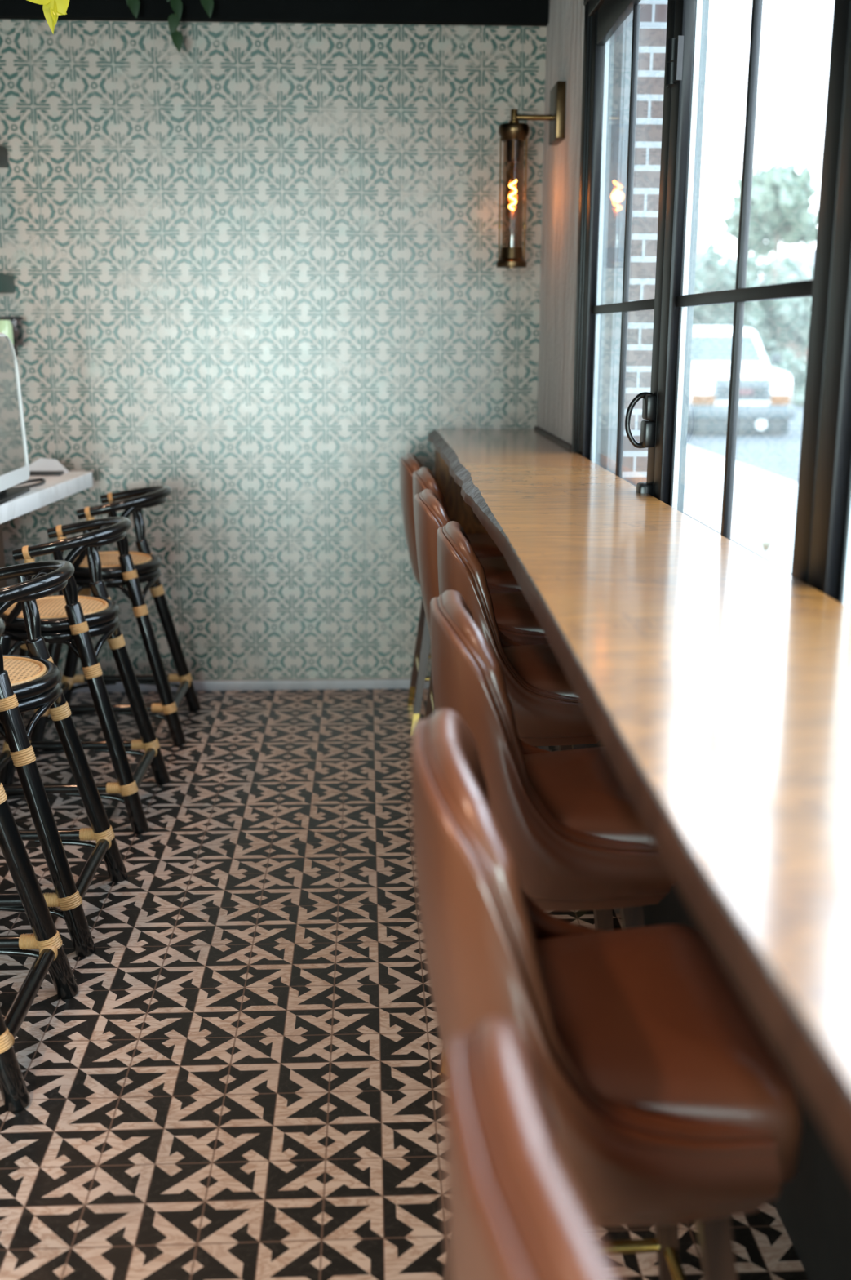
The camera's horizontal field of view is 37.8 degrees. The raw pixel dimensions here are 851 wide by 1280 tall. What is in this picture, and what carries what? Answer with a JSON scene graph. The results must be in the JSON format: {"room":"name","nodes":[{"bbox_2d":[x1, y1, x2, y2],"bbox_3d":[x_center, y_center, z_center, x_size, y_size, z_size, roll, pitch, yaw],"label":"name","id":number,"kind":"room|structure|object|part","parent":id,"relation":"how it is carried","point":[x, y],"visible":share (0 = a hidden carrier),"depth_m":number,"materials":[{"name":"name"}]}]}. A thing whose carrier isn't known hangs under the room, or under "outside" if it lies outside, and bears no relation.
{"room":"cafe","nodes":[
{"label":"cafe","id":0,"kind":"room"},
{"bbox_2d":[0,19,546,682],"bbox_3d":[-1.382,-1.234,4.847,3.900,2.950,0.120,-1,14,-3],"label":"wall","id":1,"kind":"structure","parent":0,"point":[255,271],"depth_m":4.80,"materials":[{"name":"tile"}]},
{"bbox_2d":[0,145,8,167],"bbox_3d":[-1.988,-1.768,4.521,0.871,0.069,0.199,-1,14,-3],"label":"wall shelf","id":2,"kind":"object","parent":1,"relation":"attached to","point":[3,151],"visible":1,"depth_m":4.58,"materials":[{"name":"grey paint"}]},
{"bbox_2d":[0,273,14,293],"bbox_3d":[-1.994,-1.329,4.629,0.861,0.065,0.199,-1,14,-3],"label":"wall shelf","id":3,"kind":"object","parent":1,"relation":"attached to","point":[6,282],"visible":1,"depth_m":4.64,"materials":[{"name":"green paint"}]},
{"bbox_2d":[13,346,17,355],"bbox_3d":[-1.998,-1.088,4.688,0.853,0.039,0.199,-1,14,-3],"label":"wall shelf","id":4,"kind":"object","parent":1,"relation":"attached to","point":[15,347],"visible":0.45,"depth_m":4.78,"materials":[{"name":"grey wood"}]},
{"bbox_2d":[0,317,13,345],"bbox_3d":[-1.576,-1.152,4.652,0.062,0.104,0.062,-1,14,-3],"label":"bottle","id":5,"kind":"object","parent":4,"relation":"on","point":[6,326],"visible":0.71,"depth_m":4.63,"materials":[{"name":"green glass"}]},
{"bbox_2d":[0,316,24,345],"bbox_3d":[-1.568,-1.172,4.725,0.080,0.108,0.080,-1,14,-3],"label":"glass jar","id":6,"kind":"object","parent":4,"relation":"on","point":[11,317],"visible":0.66,"depth_m":4.69,"materials":[{"name":"glass"}]},
{"bbox_3d":[-1.568,-1.219,4.713,0.080,0.010,0.080,-1,14,-3],"label":"lid","id":7,"kind":"part","parent":6,"relation":"part of","materials":[{"name":"paint"}]},
{"bbox_2d":[59,678,429,692],"bbox_3d":[-1.392,0.194,5.130,3.680,0.042,0.014,-1,14,-3],"label":"baseboard","id":8,"kind":"structure","parent":1,"relation":"attached to","point":[390,683],"depth_m":5.16,"materials":[{"name":"wood"}]},
{"bbox_2d":[0,0,549,26],"bbox_3d":[-1.386,-2.449,4.460,3.680,0.405,0.050,-1,14,-3],"label":"ceiling","id":9,"kind":"structure","parent":1,"relation":"attached to","point":[535,13],"depth_m":4.53,"materials":[{"name":"black paint"}]},
{"bbox_2d":[0,688,809,1279],"bbox_3d":[-1.193,1.242,1.177,3.900,0.100,8.400,-1,14,-3],"label":"floor","id":10,"kind":"structure","parent":0,"point":[240,1079],"depth_m":2.64,"materials":[{"name":"tile"}]},
{"bbox_2d":[0,617,78,1112],"bbox_3d":[-1.047,0.411,2.469,0.559,0.908,0.462,-1,14,-3],"label":"rattan stool","id":11,"kind":"object","parent":10,"relation":"on","point":[51,957],"visible":1,"depth_m":2.67,"materials":[{"name":"black paint"}]},
{"bbox_3d":[-0.957,0.011,2.375,0.295,0.086,0.424,-1,14,-3],"label":"arm rail","id":12,"kind":"part","parent":11,"relation":"part of","materials":[{"name":"black paint"}]},
{"bbox_3d":[-0.865,0.557,2.321,0.217,0.695,0.047,3,14,11],"label":"leg","id":13,"kind":"part","parent":11,"relation":"part of","materials":[{"name":"black paint"}]},
{"bbox_3d":[-0.883,0.468,2.684,0.217,0.695,0.047,-4,14,-16],"label":"leg","id":14,"kind":"part","parent":11,"relation":"part of","materials":[{"name":"black paint"}]},
{"bbox_2d":[0,471,93,735],"bbox_3d":[-1.653,0.332,2.736,0.940,0.920,4.500,-1,14,-3],"label":"countertop","id":15,"kind":"structure","parent":10,"relation":"on","point":[55,488],"depth_m":4.38,"materials":[{"name":"white stone"}]},
{"bbox_3d":[-1.774,0.378,2.669,0.590,0.862,4.160,-1,14,-3],"label":"panel","id":16,"kind":"part","parent":15,"relation":"part of","materials":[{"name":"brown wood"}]},
{"bbox_2d":[0,332,45,504],"bbox_3d":[-1.414,-0.727,4.023,0.172,0.520,0.822,-1,14,-3],"label":"monitor","id":17,"kind":"object","parent":15,"relation":"on","point":[14,459],"visible":1,"depth_m":4.05,"materials":[{"name":"white plastic"}]},
{"bbox_2d":[29,471,63,475],"bbox_3d":[-1.447,-0.628,4.684,0.155,0.012,0.060,-1,14,-3],"label":"tray","id":18,"kind":"object","parent":15,"relation":"on","point":[31,473],"visible":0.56,"depth_m":4.66,"materials":[{"name":"black plastic"}]},
{"bbox_2d":[0,471,93,524],"bbox_3d":[-1.652,-0.086,2.632,0.940,0.058,4.500,-1,14,-3],"label":"countertop","id":19,"kind":"structure","parent":15,"relation":"on","point":[55,488],"depth_m":4.34,"materials":[{"name":"white stone"}]},
{"bbox_2d":[29,457,69,473],"bbox_3d":[-1.460,-0.668,4.751,0.195,0.056,0.050,-1,14,-3],"label":"computer mouse","id":20,"kind":"object","parent":15,"relation":"on","point":[42,464],"visible":0.7,"depth_m":4.74,"materials":[{"name":"white plastic"}]},
{"bbox_2d":[0,560,127,957],"bbox_3d":[-1.078,0.266,3.058,0.559,0.908,0.462,-1,14,-3],"label":"rattan stool","id":21,"kind":"object","parent":10,"relation":"on","point":[32,682],"visible":0.97,"depth_m":2.95,"materials":[{"name":"black paint"}]},
{"bbox_3d":[-1.078,0.086,3.014,0.300,0.022,0.300,-1,14,-3],"label":"cane seat","id":22,"kind":"part","parent":21,"relation":"part of","materials":[{"name":"beige wicker"}]},
{"bbox_3d":[-1.011,-0.076,3.161,0.062,0.185,0.026,13,19,43],"label":"post","id":23,"kind":"part","parent":21,"relation":"part of","materials":[{"name":"black paint"}]},
{"bbox_3d":[-0.933,-0.045,2.988,0.147,0.205,0.382,-1,14,-3],"label":"rail","id":24,"kind":"part","parent":21,"relation":"part of","materials":[{"name":"black paint"}]},
{"bbox_3d":[-0.988,-0.134,2.964,0.295,0.086,0.424,-1,14,-3],"label":"arm rail","id":25,"kind":"part","parent":21,"relation":"part of","materials":[{"name":"black paint"}]},
{"bbox_3d":[-0.896,0.412,2.910,0.217,0.695,0.047,3,14,11],"label":"leg","id":26,"kind":"part","parent":21,"relation":"part of","materials":[{"name":"black paint"}]},
{"bbox_3d":[-0.914,0.322,3.272,0.217,0.695,0.047,-4,14,-16],"label":"leg","id":27,"kind":"part","parent":21,"relation":"part of","materials":[{"name":"black paint"}]},
{"bbox_2d":[0,516,169,834],"bbox_3d":[-1.111,0.087,3.783,0.559,0.908,0.462,-1,14,-3],"label":"rattan stool","id":28,"kind":"object","parent":10,"relation":"on","point":[64,619],"visible":0.81,"depth_m":3.66,"materials":[{"name":"black paint"}]},
{"bbox_3d":[-1.286,0.278,3.627,0.196,0.610,0.047,-4,14,-16],"label":"leg","id":29,"kind":"part","parent":28,"relation":"part of","materials":[{"name":"black paint"}]},
{"bbox_3d":[-1.304,0.187,3.994,0.196,0.610,0.047,3,14,11],"label":"leg","id":30,"kind":"part","parent":28,"relation":"part of","materials":[{"name":"black paint"}]},
{"bbox_3d":[-1.156,-0.147,3.542,0.108,0.212,0.024,5,15,20],"label":"post","id":31,"kind":"part","parent":28,"relation":"part of","materials":[{"name":"black paint"}]},
{"bbox_3d":[-1.111,-0.093,3.739,0.300,0.022,0.300,-1,14,-3],"label":"cane seat","id":32,"kind":"part","parent":28,"relation":"part of","materials":[{"name":"beige wicker"}]},
{"bbox_3d":[-1.028,-0.169,3.540,0.026,0.185,0.062,12,18,39],"label":"post","id":33,"kind":"part","parent":28,"relation":"part of","materials":[{"name":"black paint"}]},
{"bbox_3d":[-1.022,-0.313,3.689,0.295,0.086,0.424,-1,14,-3],"label":"arm rail","id":34,"kind":"part","parent":28,"relation":"part of","materials":[{"name":"black paint"}]},
{"bbox_3d":[-1.045,-0.255,3.886,0.062,0.185,0.026,13,19,43],"label":"post","id":35,"kind":"part","parent":28,"relation":"part of","materials":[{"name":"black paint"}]},
{"bbox_3d":[-0.966,-0.224,3.714,0.147,0.205,0.382,-1,14,-3],"label":"rail","id":36,"kind":"part","parent":28,"relation":"part of","materials":[{"name":"black paint"}]},
{"bbox_3d":[-0.930,0.233,3.635,0.217,0.695,0.047,3,14,11],"label":"leg","id":37,"kind":"part","parent":28,"relation":"part of","materials":[{"name":"black paint"}]},
{"bbox_3d":[-0.947,0.143,3.998,0.217,0.695,0.047,-4,14,-16],"label":"leg","id":38,"kind":"part","parent":28,"relation":"part of","materials":[{"name":"black paint"}]},
{"bbox_2d":[29,484,200,746],"bbox_3d":[-1.152,-0.107,4.569,0.559,0.908,0.462,-1,14,-3],"label":"rattan stool","id":39,"kind":"object","parent":10,"relation":"on","point":[123,566],"visible":0.79,"depth_m":4.44,"materials":[{"name":"black paint"}]},
{"bbox_3d":[-1.327,0.084,4.412,0.196,0.610,0.047,-4,14,-16],"label":"leg","id":40,"kind":"part","parent":39,"relation":"part of","materials":[{"name":"black paint"}]},
{"bbox_3d":[-1.344,-0.006,4.780,0.196,0.610,0.047,3,14,11],"label":"leg","id":41,"kind":"part","parent":39,"relation":"part of","materials":[{"name":"black paint"}]},
{"bbox_3d":[-1.196,-0.341,4.327,0.108,0.212,0.024,5,15,20],"label":"post","id":42,"kind":"part","parent":39,"relation":"part of","materials":[{"name":"black paint"}]},
{"bbox_3d":[-1.213,-0.425,4.669,0.108,0.212,0.024,-6,15,-25],"label":"post","id":43,"kind":"part","parent":39,"relation":"part of","materials":[{"name":"black paint"}]},
{"bbox_3d":[-1.152,-0.286,4.525,0.300,0.022,0.300,-1,14,-3],"label":"cane seat","id":44,"kind":"part","parent":39,"relation":"part of","materials":[{"name":"beige wicker"}]},
{"bbox_3d":[-1.069,-0.363,4.326,0.026,0.185,0.062,12,18,39],"label":"post","id":45,"kind":"part","parent":39,"relation":"part of","materials":[{"name":"black paint"}]},
{"bbox_3d":[-1.062,-0.507,4.475,0.295,0.086,0.424,-1,14,-3],"label":"arm rail","id":46,"kind":"part","parent":39,"relation":"part of","materials":[{"name":"black paint"}]},
{"bbox_3d":[-1.085,-0.448,4.672,0.062,0.185,0.026,13,19,43],"label":"post","id":47,"kind":"part","parent":39,"relation":"part of","materials":[{"name":"black paint"}]},
{"bbox_3d":[-1.007,-0.418,4.499,0.147,0.205,0.382,-1,14,-3],"label":"rail","id":48,"kind":"part","parent":39,"relation":"part of","materials":[{"name":"black paint"}]},
{"bbox_3d":[-0.970,0.039,4.421,0.217,0.695,0.047,3,14,11],"label":"leg","id":49,"kind":"part","parent":39,"relation":"part of","materials":[{"name":"black paint"}]},
{"bbox_3d":[-0.988,-0.050,4.783,0.217,0.695,0.047,-4,14,-16],"label":"leg","id":50,"kind":"part","parent":39,"relation":"part of","materials":[{"name":"black paint"}]},
{"bbox_2d":[399,452,503,733],"bbox_3d":[0.106,-0.189,4.670,0.406,1.011,0.498,-1,14,-3],"label":"bar chair","id":51,"kind":"object","parent":10,"relation":"on","point":[483,545],"visible":0.25,"depth_m":4.54,"materials":[{"name":"brown leather"}]},
{"bbox_3d":[-0.012,-0.050,4.849,0.131,0.494,0.048,10,17,34],"label":"leg","id":52,"kind":"part","parent":51,"relation":"part of","materials":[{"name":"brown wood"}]},
{"bbox_3d":[0.002,0.020,4.567,0.131,0.494,0.048,-12,18,-39],"label":"leg","id":53,"kind":"part","parent":51,"relation":"part of","materials":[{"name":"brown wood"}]},
{"bbox_2d":[466,533,503,558],"bbox_3d":[0.143,-0.317,4.641,0.330,0.125,0.416,-1,14,-3],"label":"seat cushion","id":54,"kind":"object","parent":51,"relation":"on","point":[483,545],"depth_m":4.49,"materials":[{"name":"brown leather"}]},
{"bbox_2d":[413,466,522,719],"bbox_3d":[0.160,-0.067,4.177,0.406,1.011,0.498,-1,14,-3],"label":"bar chair","id":55,"kind":"object","parent":10,"relation":"on","point":[500,576],"visible":0.21,"depth_m":3.98,"materials":[{"name":"brown leather"}]},
{"bbox_3d":[0.043,0.072,4.356,0.131,0.494,0.048,10,17,34],"label":"leg","id":56,"kind":"part","parent":55,"relation":"part of","materials":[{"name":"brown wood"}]},
{"bbox_2d":[478,556,520,589],"bbox_3d":[0.198,-0.196,4.147,0.330,0.125,0.416,-1,14,-3],"label":"seat cushion","id":57,"kind":"object","parent":55,"relation":"on","point":[499,575],"depth_m":3.99,"materials":[{"name":"brown leather"}]},
{"bbox_2d":[414,488,549,751],"bbox_3d":[0.172,0.076,3.599,0.406,1.011,0.498,-1,14,-4],"label":"bar chair","id":58,"kind":"object","parent":10,"relation":"on","point":[516,620],"visible":0.3,"depth_m":3.38,"materials":[{"name":"brown leather"}]},
{"bbox_2d":[490,591,544,633],"bbox_3d":[0.209,-0.053,3.569,0.330,0.125,0.416,-1,14,-4],"label":"seat cushion","id":59,"kind":"object","parent":58,"relation":"on","point":[513,613],"depth_m":3.42,"materials":[{"name":"brown leather"}]},
{"bbox_3d":[0.326,0.281,3.509,0.131,0.494,0.048,9,17,33],"label":"leg","id":60,"kind":"part","parent":58,"relation":"part of","materials":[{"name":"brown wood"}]},
{"bbox_2d":[437,520,599,751],"bbox_3d":[0.229,0.227,2.985,0.406,1.011,0.498,-1,14,-3],"label":"bar chair","id":61,"kind":"object","parent":10,"relation":"on","point":[548,711],"visible":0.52,"depth_m":2.73,"materials":[{"name":"brown leather"}]},
{"bbox_2d":[502,643,577,697],"bbox_3d":[0.267,0.099,2.955,0.330,0.125,0.416,-1,14,-3],"label":"seat cushion","id":62,"kind":"object","parent":61,"relation":"on","point":[538,667],"depth_m":2.84,"materials":[{"name":"brown leather"}]},
{"bbox_3d":[0.232,0.173,2.972,0.310,0.026,0.456,-1,14,-3],"label":"seat","id":63,"kind":"part","parent":61,"relation":"part of","materials":[{"name":"brown leather"}]},
{"bbox_3d":[0.367,0.363,3.175,0.131,0.494,0.048,-12,18,-39],"label":"leg","id":64,"kind":"part","parent":61,"relation":"part of","materials":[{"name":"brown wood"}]},
{"bbox_3d":[0.381,0.433,2.893,0.131,0.494,0.048,10,17,34],"label":"leg","id":65,"kind":"part","parent":61,"relation":"part of","materials":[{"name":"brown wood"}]},
{"bbox_2d":[443,1017,620,1279],"bbox_3d":[0.220,0.759,0.826,0.406,1.011,0.498,-2,14,-9],"label":"bar chair","id":66,"kind":"object","parent":10,"relation":"on","point":[514,1211],"visible":1,"depth_m":0.68,"materials":[{"name":"brown leather"}]},
{"bbox_2d":[430,589,675,1078],"bbox_3d":[0.211,0.422,2.195,0.406,1.011,0.498,-1,14,-5],"label":"bar chair","id":67,"kind":"object","parent":10,"relation":"on","point":[575,837],"visible":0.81,"depth_m":1.94,"materials":[{"name":"brown leather"}]},
{"bbox_2d":[524,746,675,886],"bbox_3d":[0.249,0.293,2.166,0.330,0.125,0.416,-1,14,-5],"label":"seat cushion","id":68,"kind":"object","parent":67,"relation":"on","point":[584,794],"depth_m":2.05,"materials":[{"name":"brown leather"}]},
{"bbox_3d":[0.214,0.368,2.182,0.310,0.026,0.456,-1,14,-5],"label":"seat","id":69,"kind":"part","parent":67,"relation":"part of","materials":[{"name":"brown leather"}]},
{"bbox_3d":[0.343,0.557,2.391,0.131,0.494,0.048,-13,19,-42],"label":"leg","id":70,"kind":"part","parent":67,"relation":"part of","materials":[{"name":"brown wood"}]},
{"bbox_3d":[0.368,0.626,2.109,0.131,0.494,0.048,9,16,32],"label":"leg","id":71,"kind":"part","parent":67,"relation":"part of","materials":[{"name":"brown wood"}]},
{"bbox_2d":[411,708,803,1279],"bbox_3d":[0.186,0.594,1.495,0.406,1.011,0.498,-1,14,-4],"label":"bar chair","id":72,"kind":"object","parent":10,"relation":"on","point":[671,1104],"visible":0.91,"depth_m":1.27,"materials":[{"name":"brown leather"}]},
{"bbox_3d":[0.066,0.734,1.671,0.131,0.494,0.048,9,17,33],"label":"leg","id":73,"kind":"part","parent":72,"relation":"part of","materials":[{"name":"brown wood"}]},
{"bbox_3d":[0.321,0.730,1.688,0.131,0.494,0.048,-12,18,-40],"label":"leg","id":74,"kind":"part","parent":72,"relation":"part of","materials":[{"name":"brown wood"}]},
{"bbox_2d":[535,924,803,1183],"bbox_3d":[0.223,0.466,1.466,0.330,0.125,0.416,-1,14,-4],"label":"seat cushion","id":75,"kind":"object","parent":72,"relation":"on","point":[664,1037],"depth_m":1.36,"materials":[{"name":"brown leather"}]},
{"bbox_3d":[0.188,0.540,1.482,0.310,0.026,0.456,-1,14,-4],"label":"seat","id":76,"kind":"part","parent":72,"relation":"part of","materials":[{"name":"brown leather"}]},
{"bbox_3d":[0.340,0.800,1.405,0.131,0.494,0.048,9,17,33],"label":"leg","id":77,"kind":"part","parent":72,"relation":"part of","materials":[{"name":"brown wood"}]},
{"bbox_2d":[427,428,850,1174],"bbox_3d":[0.365,0.445,1.980,0.436,1.070,6.395,-1,14,-3],"label":"countertop","id":78,"kind":"structure","parent":10,"relation":"on","point":[713,680],"depth_m":1.31,"materials":[{"name":"brown wood"}]},
{"bbox_3d":[0.237,-0.275,4.985,0.407,1.028,0.060,-1,14,-3],"label":"leg","id":79,"kind":"part","parent":78,"relation":"part of","materials":[{"name":"brown wood"}]},
{"bbox_2d":[622,0,668,485],"bbox_3d":[0.661,-1.434,4.421,0.113,3.650,1.200,-1,14,-3],"label":"wall pier","id":80,"kind":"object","parent":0,"point":[654,13],"visible":0.11,"depth_m":3.83,"materials":[{"name":"red brick"}]},
{"bbox_2d":[537,0,850,1279],"bbox_3d":[0.694,-0.256,0.898,0.127,2.950,8.200,-1,14,-3],"label":"wall","id":81,"kind":"structure","parent":0,"point":[564,62],"depth_m":4.05,"materials":[{"name":"paint"}]},
{"bbox_2d":[496,81,566,268],"bbox_3d":[0.358,-1.612,4.348,0.278,0.595,0.174,3,14,12],"label":"wall sconce","id":82,"kind":"object","parent":81,"relation":"attached to","point":[514,132],"visible":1,"depth_m":4.31,"materials":[{"name":"brown metal"}]},
{"bbox_3d":[0.262,-1.547,4.374,0.011,0.410,0.010,-1,14,-3],"label":"rod","id":83,"kind":"part","parent":82,"relation":"part of","materials":[{"name":"gold metal"}]},
{"bbox_2d":[506,139,520,163],"bbox_3d":[0.307,-1.703,4.337,0.048,0.072,0.048,-1,14,-3],"label":"socket","id":84,"kind":"object","parent":82,"relation":"attached to","point":[513,146],"depth_m":4.32,"materials":[{"name":"brown metal"}]},
{"bbox_3d":[0.352,-1.547,4.378,0.011,0.410,0.010,-1,14,-3],"label":"rod","id":85,"kind":"part","parent":82,"relation":"part of","materials":[{"name":"gold metal"}]},
{"bbox_3d":[0.375,-1.812,4.314,0.136,0.019,0.018,-1,14,-3],"label":"arm","id":86,"kind":"part","parent":82,"relation":"part of","materials":[{"name":"gold metal"}]},
{"bbox_2d":[534,426,572,449],"bbox_3d":[0.460,-0.738,4.518,0.013,0.012,0.895,-1,14,-3],"label":"trim","id":87,"kind":"structure","parent":81,"relation":"attached to","point":[538,428],"depth_m":4.44,"materials":[{"name":"brown wood"}]},
{"bbox_2d":[572,0,623,470],"bbox_3d":[0.658,-0.590,1.257,0.111,1.445,5.500,-1,14,-3],"label":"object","id":88,"kind":"structure","parent":81,"relation":"attached to","point":[592,6],"depth_m":3.85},
{"bbox_2d":[607,10,633,473],"bbox_3d":[0.573,-1.290,4.462,0.062,3.350,1.180,-1,14,-3],"label":"trim","id":89,"kind":"structure","parent":81,"relation":"attached to","point":[628,23],"depth_m":3.88,"materials":[{"name":"paint"}]},
{"bbox_2d":[578,0,684,495],"bbox_3d":[0.518,-1.062,3.301,0.115,1.353,1.144,-1,14,-3],"label":"window","id":90,"kind":"structure","parent":81,"relation":"in","point":[611,14],"depth_m":3.57,"materials":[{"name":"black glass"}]},
{"bbox_3d":[0.509,-0.526,2.978,0.063,0.133,0.016,5,15,20],"label":"pull handle","id":91,"kind":"part","parent":90,"relation":"part of","materials":[{"name":"black metal"}]},
{"bbox_2d":[653,0,850,583],"bbox_3d":[0.595,-0.815,2.302,0.055,1.353,1.067,-1,14,-3],"label":"window","id":92,"kind":"structure","parent":81,"relation":"in","point":[679,300],"depth_m":2.42,"materials":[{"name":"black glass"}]},
{"bbox_2d":[808,25,850,608],"bbox_3d":[0.645,-0.559,1.264,0.055,1.353,1.067,-1,14,-3],"label":"window","id":93,"kind":"structure","parent":81,"relation":"in","point":[830,559],"depth_m":1.82,"materials":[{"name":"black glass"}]},
{"bbox_3d":[-1.188,-1.719,0.447,3.900,0.100,8.400,-1,14,-3],"label":"ceiling","id":94,"kind":"structure","parent":0,"visible":0},
{"bbox_2d":[26,0,69,34],"bbox_3d":[-0.821,-1.752,2.619,0.102,0.876,0.025,-3,14,-13],"label":"trailing plant","id":95,"kind":"object","parent":94,"relation":"hanging from","point":[51,9],"visible":1,"depth_m":2.71,"materials":[{"name":"yellow plant"}]},
{"bbox_2d":[126,0,139,18],"bbox_3d":[-1.036,-2.411,4.361,0.072,0.430,0.019,-1,14,-3],"label":"trailing plant","id":96,"kind":"object","parent":94,"relation":"hanging from","point":[134,5],"visible":1,"depth_m":4.40,"materials":[{"name":"green plant"}]},
{"bbox_2d":[167,0,182,52],"bbox_3d":[-0.889,-2.359,4.380,0.072,0.540,0.019,-1,14,-3],"label":"trailing plant","id":97,"kind":"object","parent":94,"relation":"hanging from","point":[176,5],"visible":1,"depth_m":4.42,"materials":[{"name":"green plant"}]},
{"bbox_2d":[200,0,213,17],"bbox_3d":[-0.776,-2.416,4.372,0.072,0.425,0.019,-1,14,-3],"label":"trailing plant","id":98,"kind":"object","parent":94,"relation":"hanging from","point":[208,5],"visible":1,"depth_m":4.41,"materials":[{"name":"green plant"}]},
{"label":"outside","id":99,"kind":"structure","parent":0,"visible":0},
{"bbox_2d":[790,387,805,405],"bbox_3d":[33.121,-8.687,42.739,49.800,0.400,96.000,-1,14,-3],"label":"lawn","id":100,"kind":"structure","parent":99,"point":[799,400],"depth_m":30.42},
{"bbox_2d":[693,239,766,347],"bbox_3d":[7.175,-8.315,32.177,3.510,3.890,2.667,-1,14,-3],"label":"tree","id":101,"kind":"object","parent":100,"relation":"on","point":[710,276],"visible":0.29,"depth_m":31.73,"materials":[{"name":"green plant"}]},
{"bbox_2d":[697,247,797,326],"bbox_3d":[10.877,-11.773,44.302,4.213,4.813,4.414,-1,14,-3],"label":"bush","id":102,"kind":"object","parent":100,"relation":"on","point":[764,267],"visible":0.04,"depth_m":43.28,"materials":[{"name":"green plant"}]},
{"bbox_2d":[719,159,819,317],"bbox_3d":[11.036,-11.785,39.877,3.289,6.956,3.404,-1,14,-3],"label":"tree","id":103,"kind":"object","parent":100,"relation":"on","point":[781,203],"visible":0.89,"depth_m":39.08,"materials":[{"name":"green plant"}]},
{"bbox_2d":[732,253,814,367],"bbox_3d":[10.020,-9.212,36.020,3.517,3.803,3.136,-1,14,-3],"label":"bush","id":104,"kind":"object","parent":100,"relation":"on","point":[793,314],"visible":0.34,"depth_m":35.57,"materials":[{"name":"green plant"}]},
{"bbox_2d":[755,248,815,364],"bbox_3d":[17.357,-13.628,51.596,6.800,4.900,5.600,-1,14,-3],"label":"house","id":105,"kind":"structure","parent":100,"relation":"on","point":[805,253],"depth_m":49.52,"materials":[{"name":"grey"}]},
{"bbox_2d":[767,347,807,403],"bbox_3d":[8.616,-6.143,28.875,1.721,1.258,1.523,-1,14,-3],"label":"bush","id":106,"kind":"object","parent":100,"relation":"on","point":[795,367],"visible":0.46,"depth_m":28.53,"materials":[{"name":"green plant"}]},
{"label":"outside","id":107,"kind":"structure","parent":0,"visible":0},
{"bbox_2d":[683,444,798,573],"bbox_3d":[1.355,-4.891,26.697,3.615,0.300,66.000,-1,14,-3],"label":"pavement","id":108,"kind":"structure","parent":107,"point":[765,504],"depth_m":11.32,"materials":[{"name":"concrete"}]},
{"bbox_2d":[759,538,776,551],"bbox_3d":[2.395,-0.665,8.760,0.123,0.086,0.131,-8,16,-29],"label":"weed","id":109,"kind":"object","parent":108,"relation":"on","point":[766,545],"visible":1,"depth_m":8.74,"materials":[{"name":"green plant"}]},
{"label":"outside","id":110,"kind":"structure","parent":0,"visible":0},
{"bbox_2d":[686,404,804,483],"bbox_3d":[5.358,-8.377,41.494,5.785,0.300,96.000,-1,14,-3],"label":"road","id":111,"kind":"structure","parent":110,"point":[779,455],"depth_m":18.57,"materials":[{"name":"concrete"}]},
{"bbox_2d":[687,326,796,433],"bbox_3d":[5.122,-4.771,22.529,2.200,1.775,4.590,-1,14,-3],"label":"car","id":112,"kind":"object","parent":111,"relation":"on","point":[766,391],"visible":0.63,"depth_m":20.54,"materials":[{"name":"white paint"}]},
{"bbox_2d":[715,378,771,399],"bbox_3d":[5.220,-4.125,20.484,0.920,0.340,0.095,-1,14,-3],"label":"grille","id":113,"kind":"object","parent":112,"relation":"attached to","point":[750,388],"depth_m":20.44,"materials":[{"name":"grey metal"}]},
{"bbox_2d":[755,419,767,430],"bbox_3d":[5.542,-3.569,20.572,0.177,0.180,0.100,-1,14,-3],"label":"fog light","id":114,"kind":"object","parent":112,"relation":"attached to","point":[761,424],"depth_m":20.53,"materials":[{"name":"white glass"}]},
{"bbox_2d":[771,353,782,364],"bbox_3d":[6.166,-4.937,21.863,0.170,0.180,0.100,-1,14,-3],"label":"mirror","id":115,"kind":"object","parent":112,"relation":"attached to","point":[776,358],"depth_m":21.82,"materials":[{"name":"grey mirror"}]}
]}

